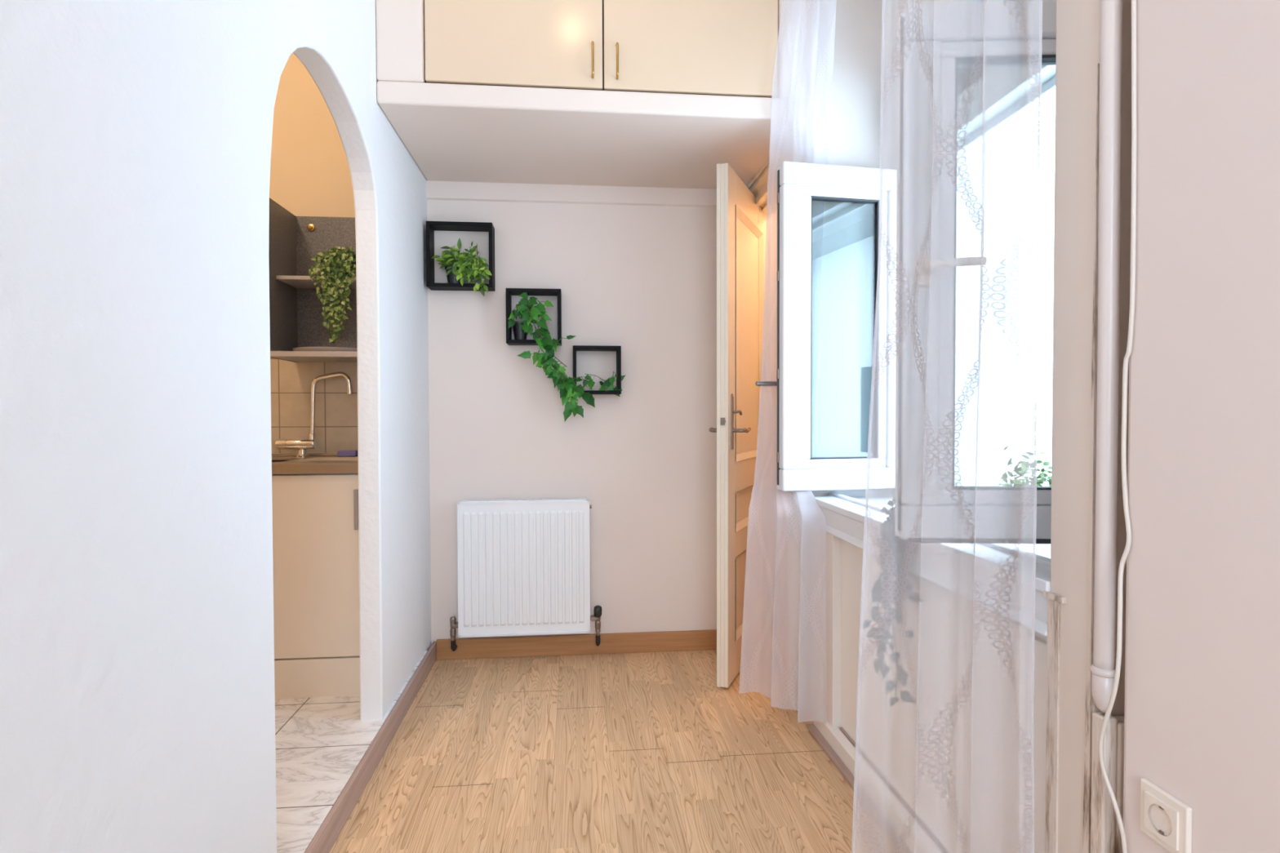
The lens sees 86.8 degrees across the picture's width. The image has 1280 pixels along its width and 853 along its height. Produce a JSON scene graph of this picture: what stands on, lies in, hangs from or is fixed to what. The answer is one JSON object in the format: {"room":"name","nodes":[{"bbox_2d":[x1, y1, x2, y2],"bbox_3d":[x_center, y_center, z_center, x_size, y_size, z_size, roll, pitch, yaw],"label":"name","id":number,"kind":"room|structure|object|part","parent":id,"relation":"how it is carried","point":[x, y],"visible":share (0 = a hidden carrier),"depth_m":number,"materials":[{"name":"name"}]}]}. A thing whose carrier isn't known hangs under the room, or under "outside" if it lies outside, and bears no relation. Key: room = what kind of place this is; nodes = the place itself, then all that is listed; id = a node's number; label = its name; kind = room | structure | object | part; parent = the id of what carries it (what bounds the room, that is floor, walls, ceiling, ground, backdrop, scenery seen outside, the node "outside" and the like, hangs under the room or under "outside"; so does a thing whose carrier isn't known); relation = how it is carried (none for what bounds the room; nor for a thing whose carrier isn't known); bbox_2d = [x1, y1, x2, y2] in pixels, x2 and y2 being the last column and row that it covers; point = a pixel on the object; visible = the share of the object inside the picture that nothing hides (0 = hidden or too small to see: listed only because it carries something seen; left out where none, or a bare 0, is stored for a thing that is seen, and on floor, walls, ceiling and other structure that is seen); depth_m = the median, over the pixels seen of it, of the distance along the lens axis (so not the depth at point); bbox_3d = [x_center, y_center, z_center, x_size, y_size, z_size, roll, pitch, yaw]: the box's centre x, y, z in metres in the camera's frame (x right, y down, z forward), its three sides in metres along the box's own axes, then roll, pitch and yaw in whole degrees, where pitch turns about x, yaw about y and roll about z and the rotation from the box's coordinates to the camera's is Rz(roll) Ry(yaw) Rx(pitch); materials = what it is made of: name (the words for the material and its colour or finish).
{"room":"apartment hallway","nodes":[
{"label":"apartment hallway","id":0,"kind":"room"},
{"bbox_2d":[0,0,431,852],"bbox_3d":[-0.736,-0.377,0.389,0.075,3.000,5.533,0,1,-6],"label":"wall","id":1,"kind":"structure","parent":0,"point":[137,690],"depth_m":1.08,"materials":[{"name":"white paint"}]},
{"bbox_2d":[304,641,436,852],"bbox_3d":[-0.673,1.082,0.387,0.015,0.083,5.453,0,1,-6],"label":"baseboard","id":2,"kind":"structure","parent":1,"relation":"attached to","point":[323,841],"depth_m":2.07,"materials":[{"name":"brown wood"}]},
{"bbox_2d":[269,53,355,462],"bbox_3d":[-1.874,-0.398,1.527,1.970,3.000,2.820,0,1,-6],"label":"wall","id":3,"kind":"structure","parent":0,"point":[310,175],"depth_m":2.88,"materials":[{"name":"beige paint"}]},
{"bbox_2d":[270,357,357,453],"bbox_3d":[-1.904,-0.097,2.853,1.765,0.460,0.008,0,1,-6],"label":"wall","id":4,"kind":"structure","parent":3,"relation":"attached to","point":[336,411],"depth_m":2.90,"materials":[{"name":"beige tile"}]},
{"bbox_2d":[268,197,357,362],"bbox_3d":[-1.234,-0.580,2.752,0.449,0.615,0.302,0,1,-6],"label":"upper cabinet","id":5,"kind":"object","parent":4,"relation":"attached to","point":[296,319],"visible":0.56,"depth_m":2.85,"materials":[{"name":"grey laminate"}]},
{"bbox_3d":[-1.449,-0.578,2.730,0.018,0.615,0.300,0,1,-6],"label":"panel","id":6,"kind":"part","parent":5,"relation":"part of","materials":[{"name":"grey laminate"}]},
{"bbox_2d":[275,275,356,288],"bbox_3d":[-1.237,-0.590,2.783,0.409,0.015,0.204,0,1,-6],"label":"shelf","id":7,"kind":"object","parent":5,"relation":"attached to","point":[286,282],"depth_m":2.72,"materials":[{"name":"grey wood"}]},
{"bbox_2d":[292,346,356,351],"bbox_3d":[-1.246,-0.303,2.771,0.314,0.018,0.314,0,1,-6],"label":"serving tray","id":8,"kind":"object","parent":5,"relation":"on","point":[300,348],"visible":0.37,"depth_m":2.63,"materials":[{"name":"grey"}]},
{"bbox_3d":[-1.248,-0.593,2.894,0.413,0.594,0.016,0,1,-6],"label":"panel","id":9,"kind":"part","parent":5,"relation":"part of","materials":[{"name":"grey laminate"}]},
{"bbox_2d":[308,246,355,344],"bbox_3d":[-1.205,-0.522,2.709,0.199,0.399,0.168,0,1,-6],"label":"trailing plant","id":10,"kind":"object","parent":5,"relation":"on","point":[343,265],"visible":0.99,"depth_m":2.66,"materials":[{"name":"green plant"}]},
{"bbox_3d":[-1.195,-0.632,2.744,0.097,0.070,0.097,0,1,-6],"label":"pot","id":11,"kind":"part","parent":10,"relation":"part of","materials":[{"name":"green plastic"}]},
{"bbox_2d":[275,650,427,852],"bbox_3d":[-1.828,1.090,1.569,2.055,0.143,2.630,0,1,-6],"label":"floor","id":12,"kind":"structure","parent":0,"point":[320,742],"depth_m":2.08,"materials":[{"name":"white tile"}]},
{"bbox_2d":[271,473,359,698],"bbox_3d":[-1.441,0.582,2.674,0.885,0.822,0.464,0,1,-6],"label":"base cabinet","id":13,"kind":"object","parent":12,"relation":"on","point":[316,562],"visible":0.37,"depth_m":2.48,"materials":[{"name":"white laminate"}]},
{"bbox_2d":[271,453,358,474],"bbox_3d":[-1.442,0.143,2.664,0.885,0.049,0.465,0,1,-6],"label":"countertop","id":14,"kind":"structure","parent":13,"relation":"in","point":[317,463],"depth_m":2.47,"materials":[{"name":"brown wood"}]},
{"bbox_2d":[275,372,352,457],"bbox_3d":[-1.356,-0.051,2.826,0.306,0.355,0.052,0,1,-6],"label":"tap","id":15,"kind":"object","parent":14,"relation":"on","point":[302,445],"visible":1,"depth_m":2.81,"materials":[{"name":"silver metal"}]},
{"bbox_3d":[-1.293,-0.085,2.832,0.178,0.287,0.025,0,1,-6],"label":"spout","id":16,"kind":"part","parent":15,"relation":"part of","materials":[{"name":"silver metal"}]},
{"bbox_2d":[337,449,357,457],"bbox_3d":[-1.216,0.112,2.821,0.075,0.026,0.045,0,1,-6],"label":"sponge","id":17,"kind":"object","parent":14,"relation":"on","point":[351,453],"visible":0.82,"depth_m":2.80,"materials":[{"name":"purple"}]},
{"bbox_3d":[-1.040,0.305,2.480,0.014,0.148,0.012,0,1,-6],"label":"handle","id":18,"kind":"part","parent":13,"relation":"part of","materials":[{"name":"grey metal"}]},
{"bbox_2d":[426,200,716,644],"bbox_3d":[0.141,-0.445,3.397,2.455,3.000,0.447,0,1,-6],"label":"wall","id":19,"kind":"structure","parent":0,"point":[642,280],"depth_m":3.15,"materials":[{"name":"paint"}]},
{"bbox_2d":[426,221,495,291],"bbox_3d":[-0.798,-0.758,3.024,0.285,0.285,0.099,0,1,-6],"label":"cube shelf","id":20,"kind":"object","parent":19,"relation":"attached to","point":[431,226],"visible":1,"depth_m":2.99,"materials":[{"name":"black wood"}]},
{"bbox_2d":[431,238,476,283],"bbox_3d":[-0.827,-0.736,3.019,0.198,0.210,0.091,0,1,-6],"label":"potted plant","id":21,"kind":"object","parent":20,"relation":"in","point":[448,260],"visible":0.72,"depth_m":3.00,"materials":[{"name":"green plant"}]},
{"bbox_3d":[-0.825,-0.670,3.020,0.091,0.078,0.091,0,1,-6],"label":"pot","id":22,"kind":"part","parent":21,"relation":"part of","materials":[{"name":"black plastic"}]},
{"bbox_2d":[446,241,492,296],"bbox_3d":[-0.748,-0.695,2.979,0.199,0.252,0.119,0,1,-6],"label":"trailing plant","id":23,"kind":"object","parent":20,"relation":"on","point":[469,266],"visible":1,"depth_m":2.97,"materials":[{"name":"green plant"}]},
{"bbox_2d":[449,497,602,651],"bbox_3d":[-0.514,0.672,3.071,0.680,0.683,0.090,0,1,-6],"label":"radiator","id":24,"kind":"object","parent":19,"relation":"attached to","point":[524,564],"visible":1,"depth_m":3.03,"materials":[{"name":"white metal"}]},
{"bbox_2d":[460,497,586,502],"bbox_3d":[-0.521,0.337,3.057,0.556,0.012,0.049,0,1,-6],"label":"grille","id":25,"kind":"object","parent":24,"relation":"attached to","point":[570,500],"depth_m":3.05,"materials":[{"name":"white metal"}]},
{"bbox_2d":[506,288,561,345],"bbox_3d":[-0.478,-0.493,3.061,0.243,0.243,0.099,0,1,-6],"label":"cube shelf","id":26,"kind":"object","parent":19,"relation":"attached to","point":[509,291],"visible":0.97,"depth_m":3.02,"materials":[{"name":"black wood"}]},
{"bbox_2d":[512,321,527,339],"bbox_3d":[-0.539,-0.429,3.054,0.078,0.082,0.078,0,1,-6],"label":"pot","id":27,"kind":"object","parent":26,"relation":"on","point":[518,328],"depth_m":3.03,"materials":[{"name":"black plastic"}]},
{"bbox_2d":[507,292,595,421],"bbox_3d":[-0.397,-0.306,2.991,0.377,0.575,0.165,0,1,9],"label":"trailing ivy","id":28,"kind":"object","parent":26,"relation":"on","point":[568,388],"visible":1,"depth_m":2.99,"materials":[{"name":"green plant"}]},
{"bbox_2d":[426,180,716,207],"bbox_3d":[-0.286,-1.066,3.111,1.355,0.081,0.014,0,1,-6],"label":"trim","id":29,"kind":"structure","parent":19,"relation":"attached to","point":[435,190],"depth_m":3.10,"materials":[{"name":"paint"}]},
{"bbox_2d":[435,629,716,660],"bbox_3d":[-0.267,1.016,3.156,1.330,0.092,0.017,0,1,-6],"label":"baseboard","id":30,"kind":"structure","parent":19,"relation":"attached to","point":[689,640],"depth_m":3.15,"materials":[{"name":"orange wood"}]},
{"bbox_2d":[375,0,782,189],"bbox_3d":[-0.184,-1.518,2.883,1.517,0.831,1.162,0,1,-6],"label":"upper cabinet","id":31,"kind":"object","parent":19,"relation":"attached to","point":[628,93],"visible":0.8,"depth_m":2.37,"materials":[{"name":"white paint"}]},
{"bbox_3d":[-0.428,-1.440,2.316,0.598,0.540,0.018,0,1,-6],"label":"door","id":32,"kind":"part","parent":31,"relation":"part of","materials":[{"name":"beige paint"}]},
{"bbox_3d":[-0.162,-1.260,2.321,0.008,0.121,0.028,0,1,-6],"label":"handle","id":33,"kind":"part","parent":31,"relation":"part of","materials":[{"name":"gold metal"}]},
{"bbox_3d":[-0.078,-1.261,2.329,0.008,0.121,0.028,0,1,-6],"label":"handle","id":34,"kind":"part","parent":31,"relation":"part of","materials":[{"name":"gold metal"}]},
{"bbox_3d":[0.181,-1.443,2.375,0.616,0.540,0.018,0,1,-6],"label":"door","id":35,"kind":"part","parent":31,"relation":"part of","materials":[{"name":"beige paint"}]},
{"bbox_2d":[573,345,621,394],"bbox_3d":[-0.198,-0.256,3.093,0.217,0.217,0.099,0,1,-6],"label":"cube shelf","id":36,"kind":"object","parent":19,"relation":"attached to","point":[575,348],"visible":0.73,"depth_m":3.05,"materials":[{"name":"black wood"}]},
{"bbox_2d":[582,371,626,396],"bbox_3d":[-0.161,-0.193,3.071,0.198,0.119,0.069,0,1,-6],"label":"ivy cutting","id":37,"kind":"object","parent":36,"relation":"in","point":[609,382],"visible":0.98,"depth_m":3.06,"materials":[{"name":"green plant"}]},
{"bbox_2d":[708,163,766,688],"bbox_3d":[0.476,-0.003,3.054,0.161,2.106,0.756,0,1,23],"label":"door","id":38,"kind":"structure","parent":19,"relation":"in","point":[740,237],"depth_m":2.81,"materials":[{"name":"beige paint"}]},
{"bbox_3d":[0.328,-0.022,2.831,0.062,0.227,0.113,0,1,23],"label":"handle","id":39,"kind":"part","parent":38,"relation":"part of","materials":[{"name":"silver metal"}]},
{"bbox_3d":[0.334,0.009,2.718,0.026,0.200,0.004,0,1,23],"label":"lock plate","id":40,"kind":"part","parent":38,"relation":"part of","materials":[{"name":"metal"}]},
{"bbox_3d":[0.419,-0.021,2.792,0.062,0.227,0.113,0,1,23],"label":"handle","id":41,"kind":"part","parent":38,"relation":"part of","materials":[{"name":"silver metal"}]},
{"bbox_2d":[746,158,768,213],"bbox_3d":[0.602,-0.038,3.028,0.185,2.200,0.930,0,1,-6],"label":"door frame","id":42,"kind":"structure","parent":19,"relation":"attached to","point":[757,186],"depth_m":3.02,"materials":[{"name":"beige paint"}]},
{"bbox_2d":[328,649,893,852],"bbox_3d":[0.434,1.144,0.680,2.335,0.060,5.820,0,1,-6],"label":"floor","id":43,"kind":"structure","parent":0,"point":[637,752],"depth_m":2.15,"materials":[{"name":"brown wood"}]},
{"bbox_2d":[806,723,908,848],"bbox_3d":[0.643,1.077,2.061,0.026,0.012,0.730,0,1,-6],"label":"trim","id":44,"kind":"structure","parent":43,"relation":"on","point":[836,760],"depth_m":2.19,"materials":[{"name":"brown wood"}]},
{"bbox_2d":[1090,711,1124,852],"bbox_3d":[0.799,0.789,1.124,0.088,0.628,0.032,0,1,-6],"label":"duct","id":45,"kind":"object","parent":43,"relation":"on","point":[1105,836],"visible":0.5,"depth_m":1.11,"materials":[{"name":"white paint"}]},
{"bbox_2d":[811,0,893,497],"bbox_3d":[0.831,-0.429,2.592,0.438,3.000,0.105,0,1,-6],"label":"wall pier","id":46,"kind":"object","parent":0,"point":[845,339],"visible":0.18,"depth_m":2.54,"materials":[{"name":"white paint"}]},
{"bbox_2d":[893,0,953,53],"bbox_3d":[0.896,-1.629,1.871,0.438,0.570,1.320,0,1,-6],"label":"lintel","id":47,"kind":"object","parent":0,"point":[913,0],"depth_m":2.51,"materials":[{"name":"white paint"}]},
{"bbox_3d":[0.662,-1.820,1.711,0.057,0.020,1.355,0,1,-6],"label":"curtain rod","id":48,"kind":"object","parent":47,"relation":"attached to","visible":0},
{"bbox_2d":[738,0,836,724],"bbox_3d":[0.537,-0.405,2.355,0.320,2.837,0.313,0,1,-6],"label":"sheer curtain","id":49,"kind":"object","parent":48,"relation":"hanging from","point":[783,660],"visible":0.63,"depth_m":2.40,"materials":[{"name":"white fabric"}]},
{"bbox_2d":[851,0,1042,852],"bbox_3d":[0.605,-0.361,1.317,0.338,2.880,0.160,1,2,42],"label":"sheer curtain","id":50,"kind":"object","parent":48,"relation":"hanging from","point":[890,571],"visible":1,"depth_m":1.34,"materials":[{"name":"white fabric"}]},
{"bbox_2d":[954,123,1006,486],"bbox_3d":[1.230,-0.431,2.620,0.360,3.000,0.045,0,1,-6],"label":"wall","id":51,"kind":"structure","parent":0,"point":[1003,123],"depth_m":2.61,"materials":[{"name":"white paint"}]},
{"bbox_2d":[814,492,1050,635],"bbox_3d":[0.849,0.314,1.901,0.345,0.109,1.305,0,1,-6],"label":"window sill","id":52,"kind":"structure","parent":51,"relation":"attached to","point":[844,515],"depth_m":2.06,"materials":[{"name":"white plastic"}]},
{"bbox_2d":[862,497,915,706],"bbox_3d":[0.696,0.450,1.786,0.162,0.539,0.194,0,1,-6],"label":"trailing plant","id":53,"kind":"object","parent":52,"relation":"on","point":[894,497],"visible":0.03,"depth_m":1.78,"materials":[{"name":"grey plant"}]},
{"bbox_2d":[1050,0,1131,852],"bbox_3d":[0.960,-0.401,1.276,0.438,3.000,0.279,0,1,-6],"label":"wall","id":54,"kind":"structure","parent":0,"point":[1077,21],"depth_m":1.17,"materials":[{"name":"white paint"}]},
{"bbox_2d":[1089,0,1123,712],"bbox_3d":[0.760,-0.712,1.090,0.038,2.364,0.037,0,1,-6],"label":"pipe","id":55,"kind":"object","parent":54,"relation":"attached to","point":[1102,669],"visible":0.95,"depth_m":1.09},
{"bbox_2d":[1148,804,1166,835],"bbox_3d":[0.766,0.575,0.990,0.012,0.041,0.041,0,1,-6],"label":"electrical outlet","id":56,"kind":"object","parent":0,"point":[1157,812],"depth_m":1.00,"materials":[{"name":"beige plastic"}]},
{"bbox_2d":[1123,0,1279,852],"bbox_3d":[1.139,-0.361,-0.557,0.438,3.000,3.285,0,1,-6],"label":"wall","id":57,"kind":"structure","parent":0,"point":[1202,717],"depth_m":0.93,"materials":[{"name":"paint"}]},
{"bbox_2d":[813,720,937,852],"bbox_3d":[0.698,1.057,1.825,0.036,0.062,1.210,0,1,-6],"label":"baseboard","id":58,"kind":"structure","parent":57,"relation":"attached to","point":[837,740],"depth_m":2.19,"materials":[{"name":"white paint"}]},
{"bbox_2d":[1043,591,1066,852],"bbox_3d":[0.748,0.701,1.226,0.012,0.800,0.048,0,1,-6],"label":"trim","id":59,"kind":"structure","parent":57,"relation":"attached to","point":[1054,600],"depth_m":1.22,"materials":[{"name":"white paint"}]},
{"bbox_2d":[1082,63,1099,852],"bbox_3d":[0.756,0.253,1.141,0.004,1.700,0.020,0,1,-6],"label":"trim","id":60,"kind":"structure","parent":57,"relation":"attached to","point":[1089,699],"depth_m":1.13,"materials":[{"name":"white paint"}]},
{"bbox_2d":[1097,0,1137,852],"bbox_3d":[0.749,-0.395,1.042,0.025,2.980,0.072,0,1,-6],"label":"cable","id":61,"kind":"object","parent":57,"relation":"attached to","point":[1134,54],"visible":1,"depth_m":1.05,"materials":[{"name":"beige plastic"}]},
{"bbox_2d":[1139,777,1191,852],"bbox_3d":[0.766,0.575,0.990,0.012,0.081,0.081,0,1,-6],"label":"wall socket","id":62,"kind":"object","parent":57,"relation":"attached to","point":[1166,820],"visible":1,"depth_m":0.98,"materials":[{"name":"beige plastic"}]},
{"bbox_3d":[0.925,0.696,1.909,0.395,0.780,1.350,0,1,-6],"label":"wall window","id":63,"kind":"structure","parent":0,"visible":0},
{"bbox_2d":[840,727,945,851],"bbox_3d":[0.727,1.047,1.752,0.008,0.046,1.060,0,1,-6],"label":"trim","id":64,"kind":"structure","parent":63,"relation":"attached to","point":[842,729],"depth_m":2.20,"materials":[{"name":"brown wood"}]},
{"bbox_2d":[755,0,1056,543],"bbox_3d":[0.781,-0.534,1.974,0.607,1.624,1.150,0,1,-6],"label":"window","id":65,"kind":"structure","parent":63,"relation":"attached to","point":[798,184],"depth_m":2.41,"materials":[{"name":"white plastic"}]},
{"bbox_3d":[0.486,-0.158,2.488,0.111,0.070,0.059,0,1,-11],"label":"handle","id":66,"kind":"part","parent":65,"relation":"part of","materials":[{"name":"grey metal"}]},
{"bbox_3d":[0.740,-0.354,2.473,0.489,1.168,0.062,0,1,-11],"label":"sash frame","id":67,"kind":"part","parent":65,"relation":"part of","materials":[{"name":"white plastic"}]},
{"bbox_3d":[0.663,-0.341,1.444,0.126,0.070,0.057,0,1,3],"label":"handle","id":68,"kind":"part","parent":65,"relation":"part of","materials":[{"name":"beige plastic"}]},
{"bbox_3d":[1.048,-0.535,2.000,0.070,1.624,1.150,0,1,-6],"label":"frame","id":69,"kind":"part","parent":65,"relation":"part of","materials":[{"name":"white plastic"}]},
{"bbox_3d":[0.830,-0.333,1.495,0.504,1.168,0.062,0,1,3],"label":"sash frame","id":70,"kind":"part","parent":65,"relation":"part of","materials":[{"name":"white plastic"}]},
{"bbox_2d":[826,532,1047,852],"bbox_3d":[0.712,0.729,1.854,0.041,0.717,1.280,0,1,-6],"label":"panelling","id":71,"kind":"object","parent":63,"relation":"attached to","point":[844,560],"visible":0.05,"depth_m":2.19,"materials":[{"name":"white paint"}]},
{"bbox_3d":[1.240,0.377,2.039,0.260,0.090,1.400,0,1,-6],"label":"window ledge","id":72,"kind":"object","parent":63,"relation":"attached to","visible":0},
{"bbox_2d":[1000,451,1051,486],"bbox_3d":[1.256,0.196,2.175,0.178,0.264,0.222,0,1,-6],"label":"plant","id":73,"kind":"object","parent":72,"relation":"on","point":[1042,476],"visible":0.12,"depth_m":2.14,"materials":[{"name":"green plant"}]}
]}

